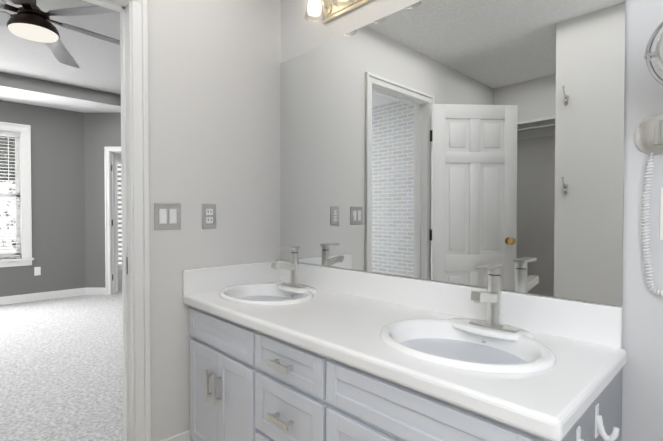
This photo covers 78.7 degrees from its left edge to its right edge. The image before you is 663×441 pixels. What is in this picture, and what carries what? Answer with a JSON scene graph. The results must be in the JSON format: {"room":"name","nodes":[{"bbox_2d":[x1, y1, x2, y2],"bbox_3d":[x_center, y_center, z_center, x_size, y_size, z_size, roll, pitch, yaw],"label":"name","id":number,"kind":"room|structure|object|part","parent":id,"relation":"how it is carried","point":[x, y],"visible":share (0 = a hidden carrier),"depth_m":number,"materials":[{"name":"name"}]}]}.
{"room":"bathroom","nodes":[
{"label":"bathroom","id":0,"kind":"room"},
{"bbox_2d":[0,100,85,296],"bbox_3d":[-4.753,-0.401,4.828,3.120,3.000,0.160,-1,1,-44],"label":"wall","id":1,"kind":"structure","parent":0,"point":[58,192],"depth_m":5.59,"materials":[{"name":"grey paint"}]},
{"bbox_2d":[0,122,33,266],"bbox_3d":[-4.737,-0.325,4.813,1.900,1.870,0.205,-1,1,-44],"label":"window","id":2,"kind":"structure","parent":1,"relation":"in","point":[24,166],"depth_m":5.37,"materials":[{"name":"white wood"}]},
{"bbox_3d":[-4.799,-0.326,4.877,1.640,1.630,0.004,-1,1,-44],"label":"bedroom window glass","id":3,"kind":"part","parent":2,"relation":"part of","materials":[{"name":"clear glass"}]},
{"bbox_2d":[0,131,20,258],"bbox_3d":[-4.743,-0.324,4.819,1.640,1.660,0.060,-1,1,-44],"label":"window blinds","id":4,"kind":"object","parent":2,"relation":"attached to","point":[8,134],"visible":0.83,"depth_m":5.30,"materials":[{"name":"white plastic"}]},
{"bbox_2d":[34,267,40,275],"bbox_3d":[-3.981,0.687,5.470,0.070,0.115,0.008,-1,1,-44],"label":"outlet","id":5,"kind":"object","parent":1,"relation":"attached to","point":[37,270],"visible":1,"depth_m":5.47,"materials":[{"name":"white plastic"}]},
{"bbox_2d":[0,287,190,440],"bbox_3d":[-1.525,1.065,2.259,3.950,0.150,8.050,-1,1,-44],"label":"baseboard","id":6,"kind":"structure","parent":1,"relation":"attached to","point":[182,436],"depth_m":5.48,"materials":[{"name":"white wood"}]},
{"bbox_2d":[0,0,120,112],"bbox_3d":[-2.674,-1.649,3.414,3.950,0.260,4.730,-1,1,-44],"label":"ceiling","id":7,"kind":"structure","parent":0,"point":[35,73],"depth_m":4.48,"materials":[{"name":"white paint"}]},
{"bbox_2d":[0,0,119,67],"bbox_3d":[-1.893,-1.418,2.567,1.842,0.494,1.745,-1,1,-44],"label":"ceiling fan","id":8,"kind":"object","parent":7,"relation":"hanging from","point":[30,20],"visible":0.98,"depth_m":2.53,"materials":[{"name":"brown metal"}]},
{"bbox_2d":[0,270,122,440],"bbox_3d":[-2.928,1.110,5.911,7.220,0.064,8.740,-1,1,-44],"label":"floor","id":9,"kind":"structure","parent":0,"point":[61,369],"depth_m":3.05,"materials":[{"name":"grey carpet"}]},
{"bbox_2d":[84,112,120,287],"bbox_3d":[-2.869,-0.417,5.896,1.404,3.000,0.120,0,1,1],"label":"wall","id":10,"kind":"structure","parent":0,"point":[102,131],"depth_m":5.85,"materials":[{"name":"grey paint"}]},
{"bbox_2d":[104,147,120,294],"bbox_3d":[-2.821,0.008,5.902,0.896,2.148,0.164,0,1,1],"label":"door frame","id":11,"kind":"structure","parent":10,"relation":"attached to","point":[109,167],"depth_m":5.85,"materials":[{"name":"white wood"}]},
{"bbox_2d":[114,153,117,291],"bbox_3d":[-3.467,0.034,6.229,0.730,2.063,0.035,1,1,41],"label":"door","id":12,"kind":"structure","parent":10,"relation":"in","point":[116,249],"depth_m":5.99,"materials":[{"name":"white paint"}]},
{"bbox_2d":[117,153,120,160],"bbox_3d":[-2.889,-0.448,7.830,3.967,3.000,5.588,-1,1,-44],"label":"wall","id":13,"kind":"structure","parent":0,"point":[118,156],"depth_m":8.46,"materials":[{"name":"white paint"}]},
{"bbox_2d":[117,161,121,269],"bbox_3d":[-4.493,-0.103,8.463,0.990,2.290,0.025,0,1,1],"label":"window blinds","id":14,"kind":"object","parent":13,"relation":"in","point":[119,223],"depth_m":8.46,"materials":[{"name":"white plastic"}]},
{"bbox_2d":[148,0,280,440],"bbox_3d":[-1.346,-0.346,1.349,2.820,3.000,0.120,-1,1,-44],"label":"wall","id":15,"kind":"structure","parent":0,"point":[214,97],"depth_m":1.96,"materials":[{"name":"white paint"}]},
{"bbox_2d":[154,203,180,229],"bbox_3d":[-0.745,-0.019,1.840,0.120,0.121,0.009,-1,1,-44],"label":"switch plate","id":16,"kind":"object","parent":15,"relation":"attached to","point":[167,216],"visible":1,"depth_m":1.84,"materials":[{"name":"silver metal"}]},
{"bbox_2d":[202,204,215,228],"bbox_3d":[-0.599,-0.021,1.981,0.075,0.121,0.008,-1,1,-44],"label":"outlet","id":17,"kind":"object","parent":15,"relation":"attached to","point":[208,216],"visible":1,"depth_m":1.98,"materials":[{"name":"silver metal"}]},
{"bbox_2d":[182,262,277,293],"bbox_3d":[-0.493,0.286,2.074,0.550,0.116,0.021,-1,1,-44],"label":"backsplash","id":18,"kind":"structure","parent":15,"relation":"attached to","point":[193,281],"depth_m":2.02,"materials":[{"name":"white stone"}]},
{"bbox_2d":[280,0,420,62],"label":"wall","id":19,"kind":"structure","parent":0,"point":[298,35],"depth_m":2.06,"materials":[{"name":"white paint"}]},
{"bbox_2d":[304,0,371,23],"bbox_3d":[0.207,-1.052,1.636,0.164,0.208,0.870,-1,1,-44],"label":"sconce","id":20,"kind":"object","parent":19,"relation":"attached to","point":[329,10],"visible":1,"depth_m":1.89,"materials":[{"name":"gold metal"}]},
{"bbox_2d":[278,260,622,349],"bbox_3d":[0.258,0.292,1.703,0.021,0.116,1.597,-1,1,-44],"label":"backsplash","id":21,"kind":"structure","parent":19,"relation":"attached to","point":[602,324],"depth_m":1.45,"materials":[{"name":"white stone"}]},
{"bbox_2d":[280,0,625,305],"bbox_3d":[0.265,-0.320,1.702,0.005,1.102,1.595,-1,1,-44],"label":"mirror","id":22,"kind":"object","parent":19,"relation":"attached to","point":[455,141],"visible":1,"depth_m":1.46,"materials":[{"name":"clear mirror"}]},
{"bbox_2d":[502,0,662,440],"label":"wall","id":23,"kind":"structure","parent":0,"point":[642,378],"depth_m":1.11,"materials":[{"name":"white paint"}]},
{"bbox_2d":[634,21,662,296],"bbox_3d":[0.879,-0.134,0.859,0.289,0.675,0.430,-1,1,-44],"label":"magnifying mirror","id":24,"kind":"object","parent":23,"relation":"attached to","point":[648,136],"visible":0.98,"depth_m":1.07,"materials":[{"name":"silver metal"}]},
{"bbox_3d":[0.866,0.011,1.053,0.023,0.380,0.095,-1,1,-44],"label":"magnify mirror cord","id":25,"kind":"part","parent":24,"relation":"part of","materials":[{"name":"white plastic"}]},
{"bbox_2d":[660,187,662,239],"bbox_3d":[0.903,-0.018,1.039,0.010,0.140,0.092,-1,1,-44],"label":"outlet","id":26,"kind":"object","parent":23,"relation":"attached to","point":[661,213],"visible":1,"depth_m":1.07,"materials":[{"name":"white plastic"}]},
{"bbox_3d":[-0.174,1.202,0.238,2.700,0.060,3.260,-1,1,-44],"label":"floor","id":27,"kind":"structure","parent":0,"visible":0},
{"bbox_2d":[183,302,626,440],"bbox_3d":[0.069,0.772,1.499,0.588,0.760,1.642,-1,1,-44],"label":"bathroom vanity","id":28,"kind":"object","parent":27,"relation":"on","point":[293,349],"depth_m":1.25,"materials":[{"name":"white paint"}]},
{"bbox_2d":[183,294,626,437],"bbox_3d":[0.064,0.375,1.510,0.571,0.046,1.609,-1,1,-44],"label":"countertop","id":29,"kind":"structure","parent":28,"relation":"on","point":[554,402],"depth_m":1.03,"materials":[{"name":"white stone"}]},
{"bbox_2d":[198,278,341,309],"bbox_3d":[-0.289,0.401,1.900,0.440,0.145,0.500,-1,1,-44],"label":"sink","id":30,"kind":"object","parent":29,"relation":"in","point":[269,293],"depth_m":1.97,"materials":[{"name":"white ceramic"}]},
{"bbox_2d":[270,246,301,285],"bbox_3d":[-0.223,0.228,1.988,0.157,0.199,0.150,-1,1,-44],"label":"faucet","id":31,"kind":"object","parent":29,"relation":"on","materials":[{"name":"silver metal"}]},
{"bbox_2d":[346,306,585,389],"bbox_3d":[0.390,0.413,1.193,0.440,0.145,0.500,-1,1,-44],"label":"sink","id":32,"kind":"object","parent":29,"relation":"in","point":[516,358],"depth_m":1.21,"materials":[{"name":"white ceramic"}]},
{"bbox_2d":[470,263,521,329],"bbox_3d":[0.483,0.240,1.252,0.157,0.199,0.150,-1,1,-44],"label":"faucet","id":33,"kind":"object","parent":29,"relation":"on","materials":[{"name":"silver metal"}]},
{"label":"outside","id":34,"kind":"structure","parent":0,"visible":0},
{"bbox_2d":[0,136,15,253],"bbox_3d":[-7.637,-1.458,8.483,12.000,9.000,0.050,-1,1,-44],"label":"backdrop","id":35,"kind":"structure","parent":34,"point":[2,143],"depth_m":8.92,"materials":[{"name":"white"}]},
{"bbox_3d":[-0.997,-0.351,1.686,4.190,3.000,0.124,-1,1,-44],"label":"wall","id":36,"kind":"structure","parent":0,"visible":0},
{"bbox_2d":[83,0,150,440],"bbox_3d":[-1.158,0.077,1.539,0.841,2.148,0.168,-1,1,-44],"label":"door frame","id":37,"kind":"structure","parent":36,"relation":"attached to","point":[135,211],"depth_m":1.75,"materials":[{"name":"white wood"}]}
]}

